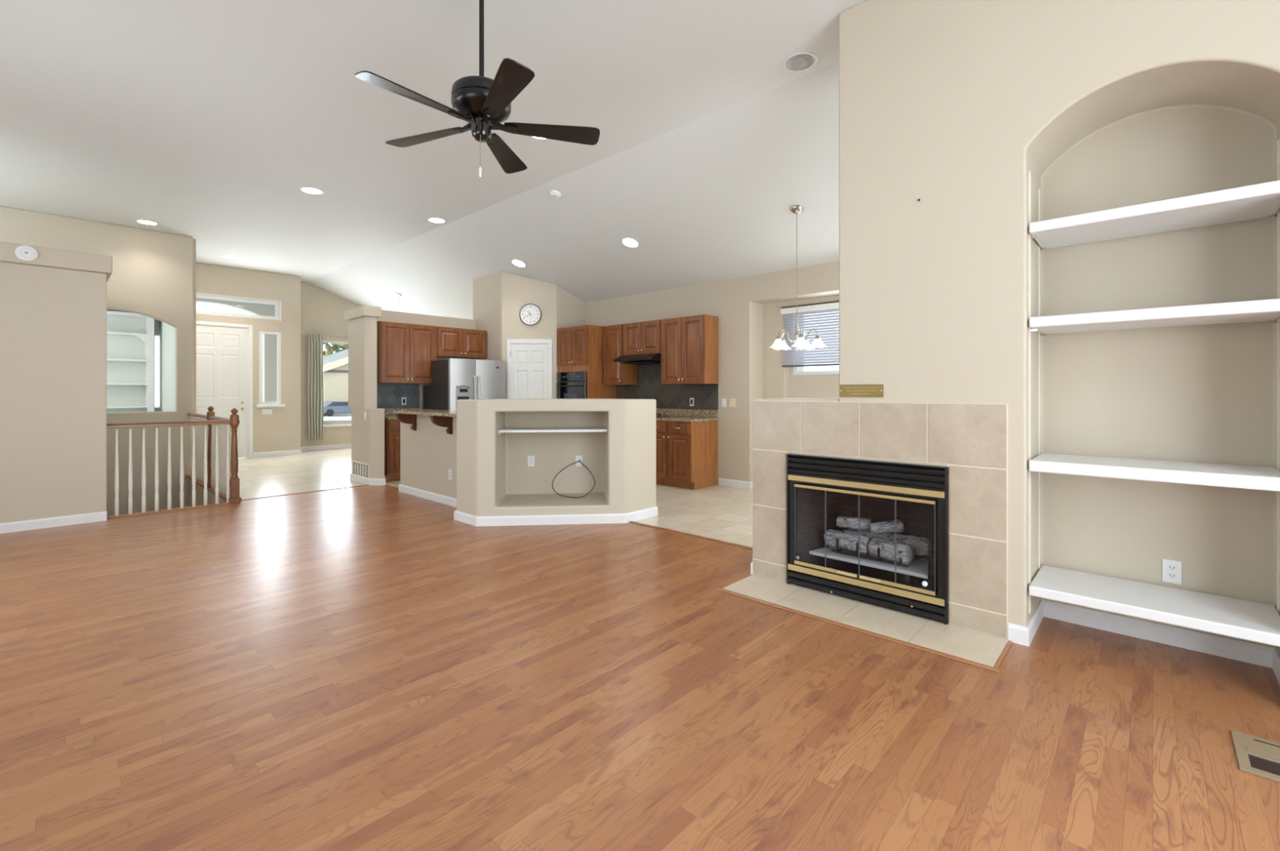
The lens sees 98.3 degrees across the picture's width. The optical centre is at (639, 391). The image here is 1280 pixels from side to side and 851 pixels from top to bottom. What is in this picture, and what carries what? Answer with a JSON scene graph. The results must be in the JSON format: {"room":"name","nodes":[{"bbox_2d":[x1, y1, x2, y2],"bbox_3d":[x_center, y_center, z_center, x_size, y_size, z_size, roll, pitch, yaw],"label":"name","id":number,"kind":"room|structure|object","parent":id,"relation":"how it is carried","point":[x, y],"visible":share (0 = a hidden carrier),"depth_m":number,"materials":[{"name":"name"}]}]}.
{"room":"living room","nodes":[
{"label":"living room","id":0,"kind":"room"},
{"bbox_2d":[0,261,106,523],"bbox_3d":[-7.147,0.055,5.827,3.145,2.460,2.030,0,0,43],"label":"wall","id":1,"kind":"structure","parent":0,"point":[53,321],"depth_m":5.23,"materials":[{"name":"beige paint"}]},
{"bbox_2d":[0,511,106,533],"bbox_3d":[-5.988,1.238,4.753,0.014,0.095,2.030,0,0,43],"label":"baseboard","id":2,"kind":"structure","parent":1,"relation":"attached to","point":[11,526],"depth_m":5.22,"materials":[{"name":"white paint"}]},
{"bbox_2d":[0,241,112,281],"bbox_3d":[-7.122,-1.262,5.832,3.175,0.175,2.070,0,0,43],"label":"wall ledge","id":3,"kind":"object","parent":1,"relation":"on","point":[48,257],"visible":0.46,"depth_m":5.26,"materials":[{"name":"beige paint"}]},
{"bbox_2d":[13,244,38,262],"bbox_3d":[-5.629,-1.268,5.075,0.044,0.150,0.149,0,0,43],"label":"smoke detector","id":4,"kind":"object","parent":3,"relation":"attached to","point":[26,253],"visible":1,"depth_m":5.07,"materials":[{"name":"white plastic"}]},
{"bbox_2d":[106,501,240,519],"bbox_3d":[-5.000,1.274,5.984,0.110,0.022,1.100,0,0,43],"label":"trim","id":5,"kind":"structure","parent":1,"relation":"attached to","point":[150,512],"depth_m":5.90,"materials":[{"name":"brown wood"}]},
{"bbox_2d":[106,419,230,515],"bbox_3d":[-5.023,0.793,5.938,0.060,0.940,1.020,0,0,43],"label":"stair railing","id":6,"kind":"object","parent":5,"relation":"on","point":[219,421],"visible":0.98,"depth_m":5.91,"materials":[{"name":"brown wood"}]},
{"bbox_2d":[228,408,241,502],"bbox_3d":[-4.649,0.727,6.341,0.116,1.073,0.116,0,0,43],"label":"newel post","id":7,"kind":"object","parent":5,"relation":"on","point":[234,482],"visible":1,"depth_m":6.32,"materials":[{"name":"brown wood"}]},
{"bbox_2d":[0,205,192,515],"bbox_3d":[-7.974,0.760,7.365,0.150,6.250,3.161,0,0,43],"label":"wall","id":8,"kind":"structure","parent":0,"point":[151,276],"depth_m":8.07,"materials":[{"name":"beige paint"}]},
{"bbox_2d":[106,308,159,411],"bbox_3d":[-9.950,-0.165,9.087,0.250,2.900,3.200,0,0,43],"label":"wall","id":9,"kind":"structure","parent":0,"point":[157,322],"depth_m":10.11,"materials":[{"name":"paint"}]},
{"bbox_2d":[155,335,159,406],"bbox_3d":[-8.827,-0.365,10.112,0.005,1.300,0.060,0,0,43],"label":"window","id":10,"kind":"structure","parent":9,"relation":"in","point":[157,337],"depth_m":10.11,"materials":[{"name":"white"}]},
{"bbox_2d":[160,320,225,506],"bbox_3d":[-6.744,1.135,8.331,5.480,5.500,0.150,0,0,43],"label":"wall","id":11,"kind":"structure","parent":0,"point":[167,332],"depth_m":9.29,"materials":[{"name":"paint"}]},
{"bbox_2d":[186,474,226,501],"bbox_3d":[-5.781,1.287,7.428,2.978,0.040,0.085,0,0,43],"label":"trim","id":12,"kind":"structure","parent":11,"relation":"on","point":[201,483],"depth_m":7.26,"materials":[{"name":"brown wood"}]},
{"bbox_2d":[206,405,214,487],"bbox_3d":[-5.728,0.731,7.383,0.116,1.073,0.116,0,0,43],"label":"newel post","id":13,"kind":"object","parent":12,"relation":"on","point":[211,408],"visible":0.52,"depth_m":7.35,"materials":[{"name":"brown wood"}]},
{"bbox_2d":[186,412,239,495],"bbox_3d":[-5.763,0.793,7.415,3.015,0.942,0.060,0,0,43],"label":"stair railing","id":14,"kind":"object","parent":12,"relation":"on","point":[222,428],"visible":0.5,"depth_m":7.27,"materials":[{"name":"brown wood"}]},
{"bbox_2d":[241,484,368,500],"bbox_3d":[-4.222,1.280,7.036,0.040,0.011,1.480,0,0,43],"label":"trim","id":15,"kind":"structure","parent":11,"relation":"attached to","point":[366,484],"depth_m":6.98,"materials":[{"name":"brown wood"}]},
{"bbox_2d":[192,239,195,417],"bbox_3d":[-7.914,-0.540,9.504,2.670,3.650,0.060,0,0,43],"label":"wall","id":16,"kind":"structure","parent":0,"point":[193,240],"depth_m":8.60,"materials":[{"name":"beige paint"}]},
{"bbox_2d":[195,262,300,452],"bbox_3d":[-7.708,-0.540,10.704,0.160,3.650,1.980,0,0,43],"label":"wall","id":17,"kind":"structure","parent":0,"point":[279,430],"depth_m":11.00,"materials":[{"name":"beige paint"}]},
{"bbox_2d":[195,320,253,457],"bbox_3d":[-7.954,-0.003,10.394,0.201,2.575,1.110,0,0,43],"label":"door","id":18,"kind":"structure","parent":17,"relation":"in","point":[224,351],"depth_m":10.48,"materials":[{"name":"white paint"}]},
{"bbox_2d":[195,293,279,319],"bbox_3d":[-7.774,-1.610,10.574,0.060,0.360,1.500,0,0,43],"label":"window","id":19,"kind":"structure","parent":17,"relation":"in","point":[199,295],"depth_m":10.63,"materials":[{"name":"white paint"}]},
{"bbox_2d":[195,292,280,320],"bbox_3d":[-7.759,-1.615,10.526,0.008,0.400,1.610,0,0,43],"label":"trim","id":20,"kind":"structure","parent":17,"relation":"attached to","point":[279,301],"depth_m":10.71,"materials":[{"name":"white paint"}]},
{"bbox_2d":[258,330,280,404],"bbox_3d":[-7.370,-0.470,11.011,0.055,1.450,0.370,0,0,43],"label":"window","id":21,"kind":"structure","parent":17,"relation":"in","point":[260,332],"depth_m":11.05,"materials":[{"name":"white paint"}]},
{"bbox_2d":[255,404,285,407],"bbox_3d":[-7.318,0.282,10.963,0.060,0.055,0.490,0,0,43],"label":"trim","id":22,"kind":"structure","parent":17,"relation":"attached to","point":[256,405],"depth_m":10.92,"materials":[{"name":"white paint"}]},
{"bbox_2d":[253,443,351,457],"bbox_3d":[-6.542,1.238,12.275,0.614,0.095,3.550,0,0,43],"label":"baseboard","id":23,"kind":"structure","parent":17,"relation":"attached to","point":[299,451],"depth_m":11.36,"materials":[{"name":"white paint"}]},
{"bbox_2d":[300,281,360,446],"bbox_3d":[-6.282,-0.540,13.118,0.150,3.650,3.500,0,0,43],"label":"wall","id":24,"kind":"structure","parent":0,"point":[322,311],"depth_m":12.16,"materials":[{"name":"beige paint"}]},
{"bbox_2d":[307,333,323,439],"bbox_3d":[-7.054,-0.098,12.025,0.103,2.311,0.315,0,0,43],"label":"curtain","id":25,"kind":"object","parent":24,"relation":"attached to","point":[315,344],"visible":1,"depth_m":12.02,"materials":[{"name":"green fabric"}]},
{"bbox_2d":[322,339,351,423],"bbox_3d":[-6.524,-0.215,12.879,0.070,1.880,1.780,0,0,43],"label":"window","id":26,"kind":"structure","parent":24,"relation":"in","point":[333,341],"depth_m":12.48,"materials":[{"name":"white paint"}]},
{"bbox_2d":[323,422,351,426],"bbox_3d":[-6.445,0.755,12.806,0.035,0.060,1.900,0,0,43],"label":"trim","id":27,"kind":"structure","parent":24,"relation":"attached to","point":[344,424],"depth_m":12.41,"materials":[{"name":"white paint"}]},
{"bbox_2d":[348,316,377,408],"bbox_3d":[-3.988,-0.400,7.944,0.670,1.290,0.150,0,0,43],"label":"wall column","id":28,"kind":"structure","parent":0,"point":[362,331],"depth_m":7.76,"materials":[{"name":"beige paint"}]},
{"bbox_2d":[344,305,381,319],"bbox_3d":[-3.990,-1.115,7.949,0.740,0.140,0.235,0,0,43],"label":"cap","id":29,"kind":"object","parent":28,"relation":"on","point":[364,310],"visible":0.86,"depth_m":7.74,"materials":[{"name":"beige paint"}]},
{"bbox_2d":[351,408,384,478],"bbox_3d":[-3.804,0.762,7.852,0.844,1.045,0.255,0,0,43],"label":"wall","id":30,"kind":"structure","parent":0,"point":[368,434],"depth_m":7.58,"materials":[{"name":"beige paint"}]},
{"bbox_2d":[351,460,369,478],"bbox_3d":[-3.940,1.100,7.797,0.610,0.210,0.008,0,0,43],"label":"air vent","id":31,"kind":"object","parent":30,"relation":"in","point":[359,468],"visible":1,"depth_m":7.79,"materials":[{"name":"white metal"}]},
{"bbox_2d":[350,472,385,484],"bbox_3d":[-3.799,1.238,7.843,0.892,0.095,0.277,0,0,43],"label":"baseboard","id":32,"kind":"structure","parent":30,"relation":"attached to","point":[354,477],"depth_m":7.60,"materials":[{"name":"white paint"}]},
{"bbox_2d":[377,310,476,415],"bbox_3d":[-3.502,0.028,8.865,0.130,2.515,1.900,0,0,43],"label":"wall","id":33,"kind":"structure","parent":0,"point":[386,315],"depth_m":8.84,"materials":[{"name":"beige paint"}]},
{"bbox_2d":[377,382,419,408],"bbox_3d":[-3.751,0.065,8.491,0.012,0.380,0.745,0,0,43],"label":"backsplash","id":34,"kind":"structure","parent":33,"relation":"attached to","point":[389,395],"depth_m":8.50,"materials":[{"name":"grey tile"}]},
{"bbox_2d":[377,320,435,383],"bbox_3d":[-3.573,-0.573,8.412,0.378,0.895,0.860,0,0,43],"label":"upper cabinet","id":35,"kind":"object","parent":33,"relation":"attached to","point":[406,352],"visible":0.94,"depth_m":8.26,"materials":[{"name":"brown wood"}]},
{"bbox_2d":[435,325,486,359],"bbox_3d":[-2.979,-0.787,9.053,0.378,0.465,0.885,0,0,43],"label":"upper cabinet","id":36,"kind":"object","parent":33,"relation":"attached to","point":[451,342],"visible":0.95,"depth_m":8.93,"materials":[{"name":"brown wood"}]},
{"bbox_2d":[400,414,456,497],"bbox_3d":[-2.316,0.774,6.497,1.970,1.022,0.140,0,0,43],"label":"wall","id":37,"kind":"structure","parent":0,"point":[428,453],"depth_m":6.60,"materials":[{"name":"beige paint"}]},
{"bbox_2d":[395,413,416,430],"bbox_3d":[-2.846,0.372,6.726,0.060,0.215,0.240,0,0,43],"label":"corbel","id":38,"kind":"object","parent":37,"relation":"attached to","point":[404,418],"visible":0.93,"depth_m":6.72,"materials":[{"name":"brown wood"}]},
{"bbox_2d":[393,408,456,417],"bbox_3d":[-2.399,0.244,6.437,1.990,0.035,0.460,0,0,43],"label":"countertop","id":39,"kind":"structure","parent":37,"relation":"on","point":[415,411],"depth_m":6.25,"materials":[{"name":"stone"}]},
{"bbox_2d":[398,484,456,506],"bbox_3d":[-2.326,1.238,6.496,1.984,0.095,0.154,0,0,43],"label":"baseboard","id":40,"kind":"structure","parent":37,"relation":"attached to","point":[433,496],"depth_m":6.57,"materials":[{"name":"white paint"}]},
{"bbox_2d":[430,415,452,434],"bbox_3d":[-2.201,0.372,6.128,0.060,0.215,0.240,0,0,43],"label":"corbel","id":41,"kind":"object","parent":37,"relation":"attached to","point":[443,421],"visible":0.91,"depth_m":6.12,"materials":[{"name":"brown wood"}]},
{"bbox_2d":[0,0,866,282],"bbox_3d":[-4.098,-2.415,5.251,16.850,0.100,5.630,0,0,43],"label":"ceiling","id":42,"kind":"structure","parent":0,"point":[207,122],"depth_m":4.47,"materials":[{"name":"white paint"}]},
{"bbox_2d":[135,219,158,225],"bbox_3d":[-6.892,-2.361,7.736,0.242,0.008,0.242,0,0,43],"label":"recessed light","id":43,"kind":"object","parent":42,"relation":"in","point":[142,221],"visible":1,"depth_m":7.74,"materials":[{"name":"white paint"}]},
{"bbox_2d":[300,186,324,194],"bbox_3d":[-3.862,-2.361,6.514,0.242,0.008,0.242,0,0,43],"label":"recessed light","id":44,"kind":"object","parent":42,"relation":"in","point":[311,190],"visible":1,"depth_m":6.51,"materials":[{"name":"white paint"}]},
{"bbox_2d":[354,0,599,177],"bbox_3d":[-0.927,-1.782,3.115,1.310,1.165,1.267,0,0,43],"label":"ceiling fan","id":45,"kind":"object","parent":42,"relation":"hanging from","point":[483,102],"visible":1,"depth_m":3.09,"materials":[{"name":"black metal"}]},
{"bbox_2d":[782,51,817,72],"bbox_3d":[1.149,-2.350,3.972,0.242,0.030,0.242,0,0,43],"label":"recessed light","id":46,"kind":"object","parent":42,"relation":"in","point":[801,61],"visible":1,"depth_m":3.95,"materials":[{"name":"white paint"}]},
{"bbox_2d":[237,447,752,546],"bbox_3d":[-1.810,1.315,7.609,17.000,0.059,5.700,0,0,43],"label":"floor tile","id":47,"kind":"structure","parent":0,"point":[717,512],"depth_m":7.08,"materials":[{"name":"beige tile"}]},
{"bbox_2d":[384,419,399,481],"bbox_3d":[-3.508,0.843,8.270,0.650,0.885,0.740,0,0,43],"label":"base cabinet","id":48,"kind":"object","parent":47,"relation":"on","point":[392,427],"visible":0.27,"depth_m":7.87,"materials":[{"name":"brown wood"}]},
{"bbox_2d":[384,407,419,419],"bbox_3d":[-3.521,0.328,8.278,0.630,0.140,0.745,0,0,43],"label":"countertop","id":49,"kind":"structure","parent":48,"relation":"on","point":[388,411],"depth_m":8.39,"materials":[{"name":"stone"}]},
{"bbox_2d":[422,358,504,410],"bbox_3d":[-2.770,0.388,8.772,0.930,1.755,0.940,0,0,43],"label":"refrigerator","id":50,"kind":"object","parent":47,"relation":"on","point":[452,380],"visible":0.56,"depth_m":8.42,"materials":[{"name":"metal"}]},
{"bbox_2d":[556,324,616,398],"bbox_3d":[-0.879,0.128,8.990,0.757,2.315,0.660,0,0,43],"label":"oven tower","id":51,"kind":"object","parent":47,"relation":"on","point":[579,348],"visible":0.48,"depth_m":8.69,"materials":[{"name":"brown wood"}]},
{"bbox_2d":[556,371,586,398],"bbox_3d":[-0.954,0.072,8.908,0.696,0.765,0.531,0,0,43],"label":"oven","id":52,"kind":"object","parent":51,"relation":"in","point":[571,384],"visible":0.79,"depth_m":8.73,"materials":[{"name":"black metal"}]},
{"bbox_2d":[656,420,717,489],"bbox_3d":[0.566,0.843,7.657,0.780,0.885,0.650,0,0,43],"label":"base cabinet","id":53,"kind":"object","parent":47,"relation":"on","point":[686,452],"visible":0.81,"depth_m":7.40,"materials":[{"name":"brown wood"}]},
{"bbox_2d":[656,408,718,422],"bbox_3d":[0.144,0.328,8.065,1.985,0.140,0.625,0,0,43],"label":"countertop","id":54,"kind":"structure","parent":53,"relation":"on","point":[680,415],"depth_m":7.78,"materials":[{"name":"stone"}]},
{"bbox_2d":[472,271,585,398],"bbox_3d":[-1.895,-0.335,9.576,1.520,3.241,1.330,0,0,43],"label":"wall","id":55,"kind":"structure","parent":0,"point":[499,298],"depth_m":9.03,"materials":[{"name":"beige paint"}]},
{"bbox_2d":[506,338,552,398],"bbox_3d":[-1.796,0.217,9.003,0.730,2.135,0.031,0,0,-2],"label":"door","id":56,"kind":"structure","parent":55,"relation":"in","point":[529,361],"depth_m":9.01,"materials":[{"name":"white paint"}]},
{"bbox_2d":[519,303,541,324],"bbox_3d":[-1.782,-1.252,9.000,0.352,0.352,0.030,0,0,-2],"label":"clock","id":57,"kind":"object","parent":55,"relation":"attached to","point":[530,313],"visible":1,"depth_m":9.00,"materials":[{"name":"grey plastic"}]},
{"bbox_2d":[456,398,656,515],"bbox_3d":[-0.848,0.682,5.789,2.013,1.205,0.904,0,0,-5],"label":"wall","id":58,"kind":"structure","parent":0,"point":[494,477],"depth_m":5.53,"materials":[{"name":"beige paint"}]},
{"bbox_2d":[497,426,607,434],"bbox_3d":[-0.875,0.400,5.644,1.074,0.046,0.380,0,0,-5],"label":"shelf","id":59,"kind":"object","parent":58,"relation":"attached to","point":[512,429],"visible":1,"depth_m":5.50,"materials":[{"name":"white paint"}]},
{"bbox_2d":[453,506,657,526],"bbox_3d":[-0.841,1.238,5.500,2.047,0.095,0.507,0,0,1],"label":"baseboard","id":60,"kind":"structure","parent":58,"relation":"attached to","point":[513,520],"depth_m":5.34,"materials":[{"name":"white paint"}]},
{"bbox_2d":[575,455,582,466],"bbox_3d":[-0.661,0.755,6.005,0.072,0.116,0.018,0,0,-5],"label":"cable plate","id":61,"kind":"object","parent":58,"relation":"attached to","point":[577,457],"visible":1,"depth_m":6.01,"materials":[{"name":"white plastic"}]},
{"bbox_2d":[551,459,595,497],"bbox_3d":[-0.695,0.923,5.833,0.418,0.371,0.232,0,0,-36],"label":"coaxial cable","id":62,"kind":"object","parent":61,"relation":"hanging from","point":[579,460],"visible":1,"depth_m":5.83,"materials":[{"name":"black plastic"}]},
{"bbox_2d":[306,62,839,319],"bbox_3d":[-1.022,-1.829,8.569,16.850,1.273,3.420,0,0,43],"label":"ceiling","id":63,"kind":"structure","parent":0,"point":[709,198],"depth_m":6.50,"materials":[{"name":"white paint"}]},
{"bbox_2d":[621,237,639,248],"bbox_3d":[-0.124,-1.922,7.156,0.230,0.083,0.241,0,0,-42],"label":"recessed light","id":64,"kind":"object","parent":63,"relation":"in","point":[628,242],"visible":1,"depth_m":7.15,"materials":[{"name":"white paint"}]},
{"bbox_2d":[769,204,826,350],"bbox_3d":[1.607,-1.165,5.723,0.574,1.480,0.541,0,0,-31],"label":"chandelier","id":65,"kind":"object","parent":63,"relation":"hanging from","point":[780,343],"visible":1,"depth_m":5.66,"materials":[{"name":"white glass"}]},
{"bbox_2d":[0,484,1279,850],"bbox_3d":[-1.474,1.308,2.948,9.570,0.054,5.520,0,0,43],"label":"floor","id":66,"kind":"structure","parent":0,"point":[368,667],"depth_m":2.22,"materials":[{"name":"brown wood"}]},
{"bbox_2d":[629,520,752,549],"bbox_3d":[0.410,1.279,4.965,2.350,0.012,0.040,0,0,43],"label":"trim","id":67,"kind":"structure","parent":66,"relation":"on","point":[633,522],"depth_m":4.90,"materials":[{"name":"brown wood"}]},
{"bbox_2d":[716,573,1012,671],"bbox_3d":[1.207,1.276,3.199,1.550,0.008,0.423,0,0,43],"label":"hearth","id":68,"kind":"object","parent":66,"relation":"on","point":[983,650],"visible":1,"depth_m":3.06,"materials":[{"name":"beige tile"}]},
{"bbox_2d":[786,453,948,624],"bbox_3d":[1.472,0.843,3.501,0.956,0.856,0.484,0,0,43],"label":"fireplace insert","id":69,"kind":"object","parent":68,"relation":"on","point":[820,490],"visible":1,"depth_m":3.47,"materials":[{"name":"black metal"}]},
{"bbox_2d":[808,537,928,586],"bbox_3d":[1.489,1.050,3.519,0.718,0.205,0.330,0,0,43],"label":"tray","id":70,"kind":"object","parent":69,"relation":"in","point":[916,570],"depth_m":3.41,"materials":[{"name":"grey metal"}]},
{"bbox_2d":[823,528,870,553],"bbox_3d":[1.343,0.966,3.582,0.122,0.116,0.281,0,1,-43],"label":"log","id":71,"kind":"object","parent":70,"relation":"on","point":[846,540],"visible":0.94,"depth_m":3.54,"materials":[{"name":"grey wood"}]},
{"bbox_2d":[843,528,932,555],"bbox_3d":[1.579,0.962,3.557,0.520,0.121,0.119,-2,-1,42],"label":"log","id":72,"kind":"object","parent":70,"relation":"on","point":[922,545],"visible":0.48,"depth_m":3.44,"materials":[{"name":"grey ceramic"}]},
{"bbox_2d":[836,515,872,530],"bbox_3d":[1.403,0.859,3.625,0.212,0.083,0.086,-2,-1,35],"label":"log","id":73,"kind":"object","parent":72,"relation":"on","point":[851,522],"visible":0.89,"depth_m":3.60,"materials":[{"name":"grey wood"}]},
{"bbox_2d":[867,537,914,564],"bbox_3d":[1.536,0.976,3.389,0.133,0.132,0.236,0,1,-42],"label":"log","id":74,"kind":"object","parent":70,"relation":"on","point":[886,547],"visible":0.92,"depth_m":3.34,"materials":[{"name":"grey ceramic"}]},
{"bbox_2d":[869,519,903,533],"bbox_3d":[1.551,0.853,3.480,0.198,0.094,0.074,0,0,10],"label":"log","id":75,"kind":"object","parent":74,"relation":"on","point":[883,526],"visible":0.95,"depth_m":3.46,"materials":[{"name":"grey wood"}]},
{"bbox_2d":[1230,728,1279,782],"bbox_3d":[2.311,1.275,1.809,0.500,0.011,0.292,0,0,43],"label":"floor vent","id":76,"kind":"object","parent":66,"relation":"in","point":[1255,755],"visible":1,"depth_m":1.94,"materials":[{"name":"brown metal"}]},
{"bbox_2d":[585,261,839,484],"bbox_3d":[-0.264,-0.216,9.387,16.850,3.001,0.750,0,0,43],"label":"wall","id":77,"kind":"structure","parent":0,"point":[747,308],"depth_m":7.42,"materials":[{"name":"beige paint"}]},
{"bbox_2d":[602,324,636,384],"bbox_3d":[-0.334,-0.568,8.678,0.458,0.925,0.354,0,0,43],"label":"upper cabinet","id":78,"kind":"object","parent":77,"relation":"attached to","point":[613,372],"visible":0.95,"depth_m":8.56,"materials":[{"name":"brown wood"}]},
{"bbox_2d":[622,319,661,355],"bbox_3d":[0.113,-0.787,8.264,0.760,0.485,0.354,0,0,43],"label":"upper cabinet","id":79,"kind":"object","parent":77,"relation":"attached to","point":[639,337],"visible":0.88,"depth_m":8.14,"materials":[{"name":"brown wood"}]},
{"bbox_2d":[613,353,661,364],"bbox_3d":[0.054,-0.479,8.200,0.760,0.128,0.524,0,0,43],"label":"range hood","id":80,"kind":"object","parent":79,"relation":"attached to","point":[648,358],"visible":0.91,"depth_m":8.04,"materials":[{"name":"black metal"}]},
{"bbox_2d":[616,364,718,409],"bbox_3d":[0.351,-0.145,8.296,1.975,0.800,0.012,0,0,43],"label":"backsplash","id":81,"kind":"structure","parent":77,"relation":"attached to","point":[649,386],"depth_m":8.26,"materials":[{"name":"tile"}]},
{"bbox_2d":[661,314,717,384],"bbox_3d":[0.672,-0.568,7.745,0.765,0.925,0.354,0,0,43],"label":"upper cabinet","id":82,"kind":"object","parent":77,"relation":"attached to","point":[689,344],"visible":1,"depth_m":7.57,"materials":[{"name":"brown wood"}]},
{"bbox_2d":[718,477,752,488],"bbox_3d":[1.484,1.238,7.407,0.861,0.095,0.287,0,0,10],"label":"baseboard","id":83,"kind":"structure","parent":77,"relation":"attached to","point":[724,482],"depth_m":7.42,"materials":[{"name":"white paint"}]},
{"bbox_2d":[793,308,839,374],"bbox_3d":[2.826,-0.645,6.652,2.100,0.860,0.050,0,0,43],"label":"window","id":84,"kind":"structure","parent":77,"relation":"in","point":[796,371],"depth_m":7.17,"materials":[{"name":"white paint"}]},
{"bbox_2d":[780,300,839,367],"bbox_3d":[2.671,-0.715,6.559,2.200,0.790,0.048,0,0,43],"label":"window blind","id":85,"kind":"object","parent":84,"relation":"attached to","point":[830,305],"visible":0.36,"depth_m":7.00,"materials":[{"name":"grey plastic"}]},
{"bbox_2d":[754,397,839,453],"bbox_3d":[1.245,0.667,3.912,0.608,1.235,0.670,0,0,43],"label":"wall","id":86,"kind":"structure","parent":0,"point":[826,399],"depth_m":3.70,"materials":[{"name":"beige paint"}]},
{"bbox_2d":[839,0,1279,654],"bbox_3d":[2.620,-0.540,2.637,3.142,3.650,0.670,0,0,43],"label":"wall","id":87,"kind":"structure","parent":0,"point":[948,105],"depth_m":2.89,"materials":[{"name":"beige paint"}]},
{"bbox_2d":[840,384,883,396],"bbox_3d":[1.341,-0.004,3.358,0.262,0.076,0.011,0,0,43],"label":"brass plaque","id":88,"kind":"object","parent":87,"relation":"attached to","point":[846,390],"visible":1,"depth_m":3.35,"materials":[{"name":"brown metal"}]},
{"bbox_2d":[752,400,1008,638],"bbox_3d":[1.340,0.667,3.355,1.503,1.208,0.015,0,0,43],"label":"tile surround","id":89,"kind":"object","parent":87,"relation":"attached to","point":[971,440],"visible":1,"depth_m":3.07,"materials":[{"name":"beige tile"}]},
{"bbox_2d":[1028,171,1037,613],"bbox_3d":[2.027,0.005,2.852,0.035,2.280,0.016,0,0,43],"label":"shelf standard","id":90,"kind":"object","parent":87,"relation":"attached to","point":[1030,237],"visible":1,"depth_m":2.86,"materials":[{"name":"beige paint"}]},
{"bbox_2d":[1028,453,1279,491],"bbox_3d":[2.448,0.377,2.677,0.874,0.057,0.465,0,0,43],"label":"shelf","id":91,"kind":"object","parent":90,"relation":"on","point":[1237,476],"visible":1,"depth_m":2.54,"materials":[{"name":"white paint"}]},
{"bbox_2d":[1029,180,1279,248],"bbox_3d":[2.451,-0.831,2.681,0.874,0.052,0.455,0,0,43],"label":"shelf","id":92,"kind":"object","parent":90,"relation":"on","point":[1258,201],"visible":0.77,"depth_m":2.58,"materials":[{"name":"white paint"}]},
{"bbox_2d":[1038,188,1046,570],"bbox_3d":[2.252,0.005,3.094,0.035,2.280,0.016,0,0,43],"label":"shelf standard","id":93,"kind":"object","parent":87,"relation":"attached to","point":[1040,249],"visible":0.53,"depth_m":3.10,"materials":[{"name":"beige paint"}]},
{"bbox_2d":[1008,599,1279,684],"bbox_3d":[2.888,1.238,2.266,2.245,0.095,0.519,0,0,43],"label":"baseboard","id":94,"kind":"structure","parent":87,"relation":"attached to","point":[1264,655],"depth_m":2.81,"materials":[{"name":"white paint"}]},
{"bbox_2d":[1028,564,1279,646],"bbox_3d":[2.448,1.008,2.677,0.874,0.050,0.465,0,0,43],"label":"shelf","id":95,"kind":"object","parent":87,"relation":"attached to","point":[1255,621],"visible":1,"depth_m":2.59,"materials":[{"name":"white paint"}]},
{"bbox_2d":[1029,298,1279,333],"bbox_3d":[2.451,-0.351,2.681,0.874,0.052,0.455,0,0,43],"label":"shelf","id":96,"kind":"object","parent":87,"relation":"attached to","point":[1260,310],"visible":0.98,"depth_m":2.54,"materials":[{"name":"white paint"}]},
{"bbox_2d":[1162,558,1182,584],"bbox_3d":[2.689,0.910,2.797,0.072,0.116,0.009,0,0,43],"label":"outlet","id":97,"kind":"object","parent":87,"relation":"attached to","point":[1171,569],"visible":1,"depth_m":2.79,"materials":[{"name":"white plastic"}]},
{"bbox_2d":[1267,139,1279,614],"bbox_3d":[2.878,0.005,2.513,0.035,2.280,0.016,0,0,43],"label":"shelf standard","id":98,"kind":"object","parent":87,"relation":"attached to","point":[1277,215],"visible":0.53,"depth_m":2.50,"materials":[{"name":"beige paint"}]},
{"bbox_3d":[-9.209,1.315,8.401,3.070,0.060,3.200,0,0,43],"label":"floor","id":99,"kind":"structure","parent":0,"visible":0},
{"bbox_2d":[106,311,154,412],"bbox_3d":[-9.573,-0.040,9.038,0.330,2.650,2.440,0,0,43],"label":"bookcase","id":100,"kind":"object","parent":99,"relation":"on","point":[130,335],"visible":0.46,"depth_m":9.77,"materials":[{"name":"paint"}]},
{"label":"outside","id":101,"kind":"structure","parent":0,"visible":0},
{"bbox_2d":[323,414,351,420],"bbox_3d":[-43.775,2.285,81.486,145.000,0.200,220.000,0,0,43],"label":"ground","id":102,"kind":"structure","parent":101,"point":[335,417],"depth_m":46.05,"materials":[{"name":"white concrete"}]},
{"bbox_2d":[323,342,348,356],"bbox_3d":[-40.459,-3.223,74.102,9.270,10.837,9.236,0,0,43],"label":"tree","id":103,"kind":"object","parent":102,"relation":"on","point":[335,347],"visible":0.15,"depth_m":71.22,"materials":[{"name":"green plant"}]},
{"bbox_2d":[323,348,351,415],"bbox_3d":[-27.582,-1.597,59.111,11.254,7.565,15.708,0,0,43],"label":"house","id":104,"kind":"structure","parent":102,"relation":"on","point":[335,366],"depth_m":51.35,"materials":[{"name":"beige paint"}]},
{"bbox_2d":[323,400,351,416],"bbox_3d":[-26.785,1.525,49.949,1.760,1.320,4.244,0,0,43],"label":"parked car","id":105,"kind":"object","parent":102,"relation":"on","point":[330,407],"visible":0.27,"depth_m":48.80,"materials":[{"name":"grey paint"}]},
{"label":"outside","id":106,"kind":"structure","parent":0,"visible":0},
{"bbox_2d":[195,297,276,401],"bbox_3d":[-9.044,-0.615,11.793,0.200,3.800,3.200,0,0,43],"label":"wall","id":107,"kind":"structure","parent":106,"point":[268,340],"depth_m":12.41,"materials":[{"name":"paint"}]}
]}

